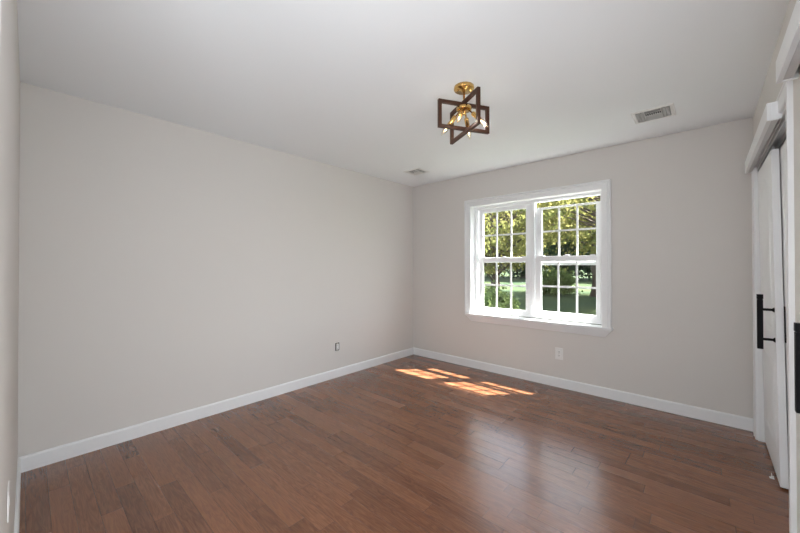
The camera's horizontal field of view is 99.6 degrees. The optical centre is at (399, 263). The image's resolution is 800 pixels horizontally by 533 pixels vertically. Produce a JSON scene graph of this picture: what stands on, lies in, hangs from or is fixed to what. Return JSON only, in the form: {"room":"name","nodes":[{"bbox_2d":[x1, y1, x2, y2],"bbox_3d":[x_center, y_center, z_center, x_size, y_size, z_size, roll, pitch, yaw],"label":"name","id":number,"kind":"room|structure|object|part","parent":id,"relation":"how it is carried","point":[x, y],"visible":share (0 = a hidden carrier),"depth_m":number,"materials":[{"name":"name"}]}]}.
{"room":"empty bedroom","nodes":[
{"label":"empty bedroom","id":0,"kind":"room"},
{"bbox_2d":[0,0,19,532],"bbox_3d":[-1.582,0.074,1.327,2.227,2.440,0.090,0,-1,42],"label":"wall","id":1,"kind":"structure","parent":0,"point":[9,42],"depth_m":0.96,"materials":[{"name":"beige paint"}]},
{"bbox_2d":[7,481,9,522],"bbox_3d":[-1.133,0.686,0.979,0.072,0.088,0.004,0,-1,42],"label":"wall plate","id":2,"kind":"object","parent":1,"relation":"attached to","point":[8,490],"visible":1,"depth_m":0.95,"materials":[{"name":"white plastic"}]},
{"bbox_2d":[14,458,20,532],"bbox_3d":[-1.540,1.246,1.353,2.212,0.097,0.014,0,-1,42],"label":"baseboard","id":3,"kind":"structure","parent":1,"relation":"attached to","point":[18,481],"depth_m":1.73,"materials":[{"name":"white paint"}]},
{"bbox_2d":[18,82,412,456],"bbox_3d":[-1.175,0.089,3.521,0.120,2.440,3.948,0,-1,42],"label":"wall","id":4,"kind":"structure","parent":0,"point":[166,268],"depth_m":2.75,"materials":[{"name":"beige paint"}]},
{"bbox_2d":[18,347,413,472],"bbox_3d":[-1.084,1.260,3.513,0.014,0.097,3.828,0,-1,42],"label":"baseboard","id":5,"kind":"structure","parent":4,"relation":"attached to","point":[35,460],"depth_m":2.73,"materials":[{"name":"white paint"}]},
{"bbox_2d":[335,342,339,351],"bbox_3d":[-0.725,0.961,3.915,0.009,0.104,0.070,0,-1,42],"label":"wall outlet","id":6,"kind":"object","parent":4,"relation":"attached to","point":[337,344],"visible":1,"depth_m":3.91,"materials":[{"name":"white plastic"}]},
{"bbox_2d":[17,0,789,186],"bbox_3d":[-0.248,-1.207,1.334,4.447,0.120,6.272,0,-1,42],"label":"ceiling","id":7,"kind":"structure","parent":0,"point":[353,85],"depth_m":1.96,"materials":[{"name":"white paint"}]},
{"bbox_2d":[404,168,428,175],"bbox_3d":[0.199,-1.119,4.146,0.245,0.020,0.225,0,-1,42],"label":"ceiling vent","id":8,"kind":"object","parent":7,"relation":"in","point":[417,171],"visible":1,"depth_m":4.13,"materials":[{"name":"white plastic"}]},
{"bbox_2d":[438,82,488,144],"bbox_3d":[0.413,-0.987,2.183,0.308,0.310,0.308,0,0,36],"label":"ceiling light","id":9,"kind":"object","parent":7,"relation":"attached to","point":[462,88],"visible":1,"depth_m":2.15,"materials":[{"name":"gold metal"}]},
{"bbox_2d":[448,112,458,124],"bbox_3d":[0.351,-0.947,2.212,0.085,0.090,0.029,0,0,25],"label":"socket","id":10,"kind":"object","parent":9,"relation":"attached to","point":[454,117],"depth_m":2.20,"materials":[{"name":"gold metal"}]},
{"bbox_2d":[458,108,463,117],"bbox_3d":[0.384,-0.947,2.120,0.029,0.090,0.085,0,0,25],"label":"socket","id":11,"kind":"object","parent":9,"relation":"attached to","point":[461,112],"depth_m":2.10,"materials":[{"name":"gold metal"}]},
{"bbox_3d":[0.413,-0.948,2.182,0.364,0.178,0.021,0,0,-18],"label":"frame","id":12,"kind":"part","parent":9,"relation":"part of","materials":[{"name":"brown metal"}]},
{"bbox_3d":[0.413,-0.942,2.182,0.021,0.220,0.367,0,0,-18],"label":"frame","id":13,"kind":"part","parent":9,"relation":"part of","materials":[{"name":"brown metal"}]},
{"bbox_2d":[464,115,469,126],"bbox_3d":[0.443,-0.947,2.245,0.029,0.090,0.085,0,0,25],"label":"socket","id":14,"kind":"object","parent":9,"relation":"attached to","point":[466,119],"depth_m":2.24,"materials":[{"name":"gold metal"}]},
{"bbox_2d":[468,109,481,118],"bbox_3d":[0.476,-0.947,2.153,0.085,0.090,0.029,0,0,25],"label":"socket","id":15,"kind":"object","parent":9,"relation":"attached to","point":[473,113],"depth_m":2.15,"materials":[{"name":"gold metal"}]},
{"bbox_2d":[630,103,675,123],"bbox_3d":[1.930,-1.131,2.575,0.257,0.020,0.258,0,-1,42],"label":"ceiling vent","id":16,"kind":"object","parent":7,"relation":"in","point":[667,110],"visible":1,"depth_m":2.56,"materials":[{"name":"white plastic"}]},
{"bbox_3d":[1.866,-1.134,2.633,0.022,0.010,0.198,0,-1,42],"label":"blade","id":17,"kind":"part","parent":16,"relation":"part of","materials":[{"name":"white plastic"}]},
{"bbox_3d":[1.883,-1.134,2.618,0.022,0.010,0.198,0,-1,42],"label":"blade","id":18,"kind":"part","parent":16,"relation":"part of","materials":[{"name":"white plastic"}]},
{"bbox_3d":[1.940,-1.134,2.586,0.100,0.010,0.022,0,-1,42],"label":"blade","id":19,"kind":"part","parent":16,"relation":"part of","materials":[{"name":"white plastic"}]},
{"bbox_3d":[1.978,-1.135,2.531,0.022,0.010,0.198,0,-1,42],"label":"blade","id":20,"kind":"part","parent":16,"relation":"part of","materials":[{"name":"white plastic"}]},
{"bbox_3d":[1.995,-1.135,2.516,0.022,0.010,0.198,0,-1,42],"label":"blade","id":21,"kind":"part","parent":16,"relation":"part of","materials":[{"name":"white plastic"}]},
{"bbox_2d":[19,354,788,532],"bbox_3d":[-0.245,1.368,1.317,4.447,0.150,6.272,0,-1,42],"label":"floor","id":22,"kind":"structure","parent":0,"point":[413,443],"depth_m":2.13,"materials":[{"name":"brown wood"}]},
{"bbox_2d":[413,117,786,417],"bbox_3d":[1.807,0.086,3.589,4.447,2.440,0.160,0,-1,42],"label":"wall","id":23,"kind":"structure","parent":0,"point":[681,202],"depth_m":3.07,"materials":[{"name":"beige paint"}]},
{"bbox_2d":[464,179,612,336],"bbox_3d":[1.487,-0.046,3.851,1.635,1.532,0.210,0,-1,42],"label":"window","id":24,"kind":"structure","parent":23,"relation":"in","point":[474,210],"depth_m":3.83,"materials":[{"name":"white paint"}]},
{"bbox_3d":[1.283,-0.357,4.159,0.676,0.680,0.030,0,-1,42],"label":"sash","id":25,"kind":"part","parent":24,"relation":"part of","materials":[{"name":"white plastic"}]},
{"bbox_2d":[483,210,525,257],"bbox_3d":[1.278,-0.362,4.160,0.560,0.582,0.008,0,-1,42],"label":"grille","id":26,"kind":"object","parent":24,"relation":"attached to","point":[484,211],"depth_m":4.21,"materials":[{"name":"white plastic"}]},
{"bbox_3d":[1.264,0.257,4.126,0.658,0.663,0.030,0,-1,42],"label":"sash","id":27,"kind":"part","parent":24,"relation":"part of","materials":[{"name":"white plastic"}]},
{"bbox_2d":[483,262,525,308],"bbox_3d":[1.264,0.266,4.123,0.554,0.573,0.008,0,-1,42],"label":"grille","id":28,"kind":"object","parent":24,"relation":"attached to","point":[496,284],"depth_m":4.18,"materials":[{"name":"white plastic"}]},
{"bbox_3d":[1.473,0.671,3.816,1.616,0.098,0.146,0,-1,42],"label":"sill","id":29,"kind":"part","parent":24,"relation":"part of","materials":[{"name":"white paint"}]},
{"bbox_3d":[1.795,0.250,3.645,0.650,0.670,0.030,0,-1,42],"label":"sash","id":30,"kind":"part","parent":24,"relation":"part of","materials":[{"name":"white plastic"}]},
{"bbox_3d":[1.818,-0.312,3.674,0.656,0.653,0.030,0,-1,42],"label":"sash","id":31,"kind":"part","parent":24,"relation":"part of","materials":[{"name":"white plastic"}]},
{"bbox_2d":[541,261,595,313],"bbox_3d":[1.801,0.252,3.636,0.556,0.566,0.008,0,-1,42],"label":"grille","id":32,"kind":"object","parent":24,"relation":"attached to","point":[557,263],"depth_m":3.68,"materials":[{"name":"white plastic"}]},
{"bbox_2d":[542,206,595,261],"bbox_3d":[1.821,-0.321,3.667,0.554,0.604,0.008,0,-1,42],"label":"grille","id":33,"kind":"object","parent":24,"relation":"attached to","point":[553,207],"depth_m":3.71,"materials":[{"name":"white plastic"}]},
{"bbox_2d":[555,347,562,359],"bbox_3d":[1.685,0.952,3.581,0.078,0.124,0.008,0,-1,42],"label":"wall outlet","id":34,"kind":"object","parent":23,"relation":"attached to","point":[558,351],"visible":1,"depth_m":3.58,"materials":[{"name":"white plastic"}]},
{"bbox_2d":[414,348,752,431],"bbox_3d":[1.474,1.259,3.766,3.436,0.097,0.014,0,-1,42],"label":"baseboard","id":35,"kind":"structure","parent":23,"relation":"attached to","point":[745,423],"depth_m":3.27,"materials":[{"name":"white paint"}]},
{"bbox_2d":[753,0,799,532],"bbox_3d":[1.467,0.070,1.124,0.115,2.440,3.948,0,-1,42],"label":"wall","id":36,"kind":"structure","parent":0,"point":[770,90],"depth_m":1.40,"materials":[{"name":"beige paint"}]},
{"bbox_2d":[745,101,781,173],"bbox_3d":[2.259,-0.742,2.127,0.052,0.087,1.300,0,-1,42],"label":"trim","id":37,"kind":"structure","parent":36,"relation":"attached to","point":[770,115],"depth_m":1.86,"materials":[{"name":"white paint"}]},
{"bbox_2d":[757,112,785,171],"bbox_3d":[2.209,-0.698,1.957,0.092,0.031,1.356,0,-1,42],"label":"door track","id":38,"kind":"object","parent":36,"relation":"attached to","point":[779,137],"depth_m":1.91,"materials":[{"name":"grey metal"}]},
{"bbox_2d":[756,146,788,488],"bbox_3d":[2.396,0.295,2.222,0.118,1.980,0.690,0,-1,42],"label":"door","id":39,"kind":"structure","parent":36,"relation":"in","point":[770,303],"depth_m":2.01,"materials":[{"name":"white paint"}]},
{"bbox_3d":[2.153,0.344,2.022,0.027,0.324,0.027,0,-1,42],"label":"handle","id":40,"kind":"part","parent":39,"relation":"part of","materials":[{"name":"black metal"}]},
{"bbox_3d":[2.401,-0.068,2.220,0.018,0.985,0.460,0,-1,42],"label":"panel moulding","id":41,"kind":"part","parent":39,"relation":"part of","materials":[{"name":"white paint"}]},
{"bbox_3d":[2.179,0.271,1.998,0.052,0.030,0.030,0,-1,42],"label":"post","id":42,"kind":"part","parent":39,"relation":"part of","materials":[{"name":"black metal"}]},
{"bbox_3d":[2.180,0.447,1.996,0.055,0.030,0.030,0,-1,42],"label":"post","id":43,"kind":"part","parent":39,"relation":"part of","materials":[{"name":"black metal"}]},
{"bbox_3d":[2.411,0.850,2.206,0.012,0.530,0.460,0,-1,42],"label":"panel moulding","id":44,"kind":"part","parent":39,"relation":"part of","materials":[{"name":"white paint"}]},
{"bbox_2d":[752,80,796,532],"bbox_3d":[2.207,0.246,1.952,0.133,2.098,1.536,0,-1,42],"label":"trim","id":45,"kind":"structure","parent":36,"relation":"attached to","point":[785,96],"depth_m":1.46,"materials":[{"name":"white paint"}]},
{"bbox_2d":[779,140,788,473],"bbox_3d":[2.007,0.291,1.695,0.061,1.980,0.699,0,-1,42],"label":"door","id":46,"kind":"structure","parent":36,"relation":"in","point":[782,152],"depth_m":1.92,"materials":[{"name":"white paint"}]},
{"bbox_3d":[1.991,-0.071,1.712,0.018,0.985,0.469,0,-1,42],"label":"panel moulding","id":47,"kind":"part","parent":46,"relation":"part of","materials":[{"name":"white paint"}]},
{"bbox_3d":[2.208,0.347,1.938,0.005,0.205,0.050,0,-1,42],"label":"handle","id":48,"kind":"part","parent":46,"relation":"part of","materials":[{"name":"black metal"}]},
{"bbox_2d":[776,0,799,83],"bbox_3d":[0.975,-0.788,0.718,0.059,0.092,1.766,0,-1,42],"label":"trim","id":49,"kind":"structure","parent":36,"relation":"attached to","point":[788,59],"depth_m":1.22,"materials":[{"name":"white paint"}]},
{"bbox_2d":[794,322,799,413],"bbox_3d":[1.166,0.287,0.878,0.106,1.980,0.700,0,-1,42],"label":"door handle","id":50,"kind":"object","parent":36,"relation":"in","point":[796,325],"depth_m":1.13,"materials":[{"name":"black metal"}]},
{"label":"outside","id":51,"kind":"structure","parent":0,"visible":0},
{"bbox_2d":[484,266,600,324],"bbox_3d":[27.861,1.338,38.149,130.000,2.052,86.040,0,-1,42],"label":"lawn","id":52,"kind":"structure","parent":51,"point":[586,304],"depth_m":18.47,"materials":[{"name":"green plant"}]},
{"bbox_2d":[478,286,520,315],"bbox_3d":[2.707,1.420,10.031,2.079,1.528,1.772,0,0,-20],"label":"shrub","id":53,"kind":"object","parent":52,"relation":"on","point":[490,297],"visible":0.22,"depth_m":9.86,"materials":[{"name":"green plant"}]},
{"bbox_2d":[479,280,519,316],"bbox_3d":[3.011,1.376,12.129,2.596,1.580,2.529,0,-1,42],"label":"shrub","id":54,"kind":"object","parent":52,"relation":"on","point":[487,287],"visible":0.02,"depth_m":12.22,"materials":[{"name":"green plant"}]},
{"bbox_2d":[486,214,543,277],"bbox_3d":[13.948,-3.490,38.682,9.950,13.156,9.336,0,0,-30],"label":"tree","id":55,"kind":"object","parent":52,"relation":"on","point":[522,274],"visible":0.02,"depth_m":37.78,"materials":[{"name":"green plant"}]},
{"bbox_2d":[484,198,595,288],"bbox_3d":[3.913,-0.828,13.437,8.078,5.960,7.849,0,0,31],"label":"tree","id":56,"kind":"object","parent":52,"relation":"on","point":[489,219],"visible":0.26,"depth_m":11.98,"materials":[{"name":"green plant"}]},
{"bbox_2d":[502,195,599,255],"bbox_3d":[7.587,-0.977,11.287,8.445,6.193,8.349,0,0,8],"label":"tree","id":57,"kind":"object","parent":52,"relation":"on","point":[588,217],"visible":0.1,"depth_m":10.93,"materials":[{"name":"green plant"}]},
{"bbox_2d":[518,219,591,280],"bbox_3d":[16.119,-3.800,34.566,10.027,12.054,8.988,0,0,5],"label":"tree","id":58,"kind":"object","parent":52,"relation":"on","point":[552,247],"visible":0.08,"depth_m":32.60,"materials":[{"name":"green plant"}]},
{"bbox_2d":[516,200,595,296],"bbox_3d":[10.648,-2.328,19.076,9.046,8.596,9.564,0,0,-2],"label":"tree","id":59,"kind":"object","parent":52,"relation":"on","point":[593,267],"visible":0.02,"depth_m":18.93,"materials":[{"name":"green plant"}]},
{"bbox_2d":[542,267,582,295],"bbox_3d":[9.228,1.095,20.631,2.928,1.874,2.986,0,0,-35],"label":"shrub","id":60,"kind":"object","parent":52,"relation":"on","point":[548,278],"visible":0.77,"depth_m":19.90,"materials":[{"name":"green plant"}]},
{"bbox_2d":[556,196,599,244],"bbox_3d":[11.555,-1.818,14.739,9.821,7.633,10.194,0,0,25],"label":"tree","id":61,"kind":"object","parent":52,"relation":"on","point":[583,199],"visible":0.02,"depth_m":15.18,"materials":[{"name":"green plant"}]},
{"bbox_2d":[569,242,591,279],"bbox_3d":[20.428,-4.071,32.531,9.140,12.896,10.111,0,-1,42],"label":"tree","id":62,"kind":"object","parent":52,"relation":"on","point":[589,275],"visible":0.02,"depth_m":32.57,"materials":[{"name":"green plant"}]}
]}

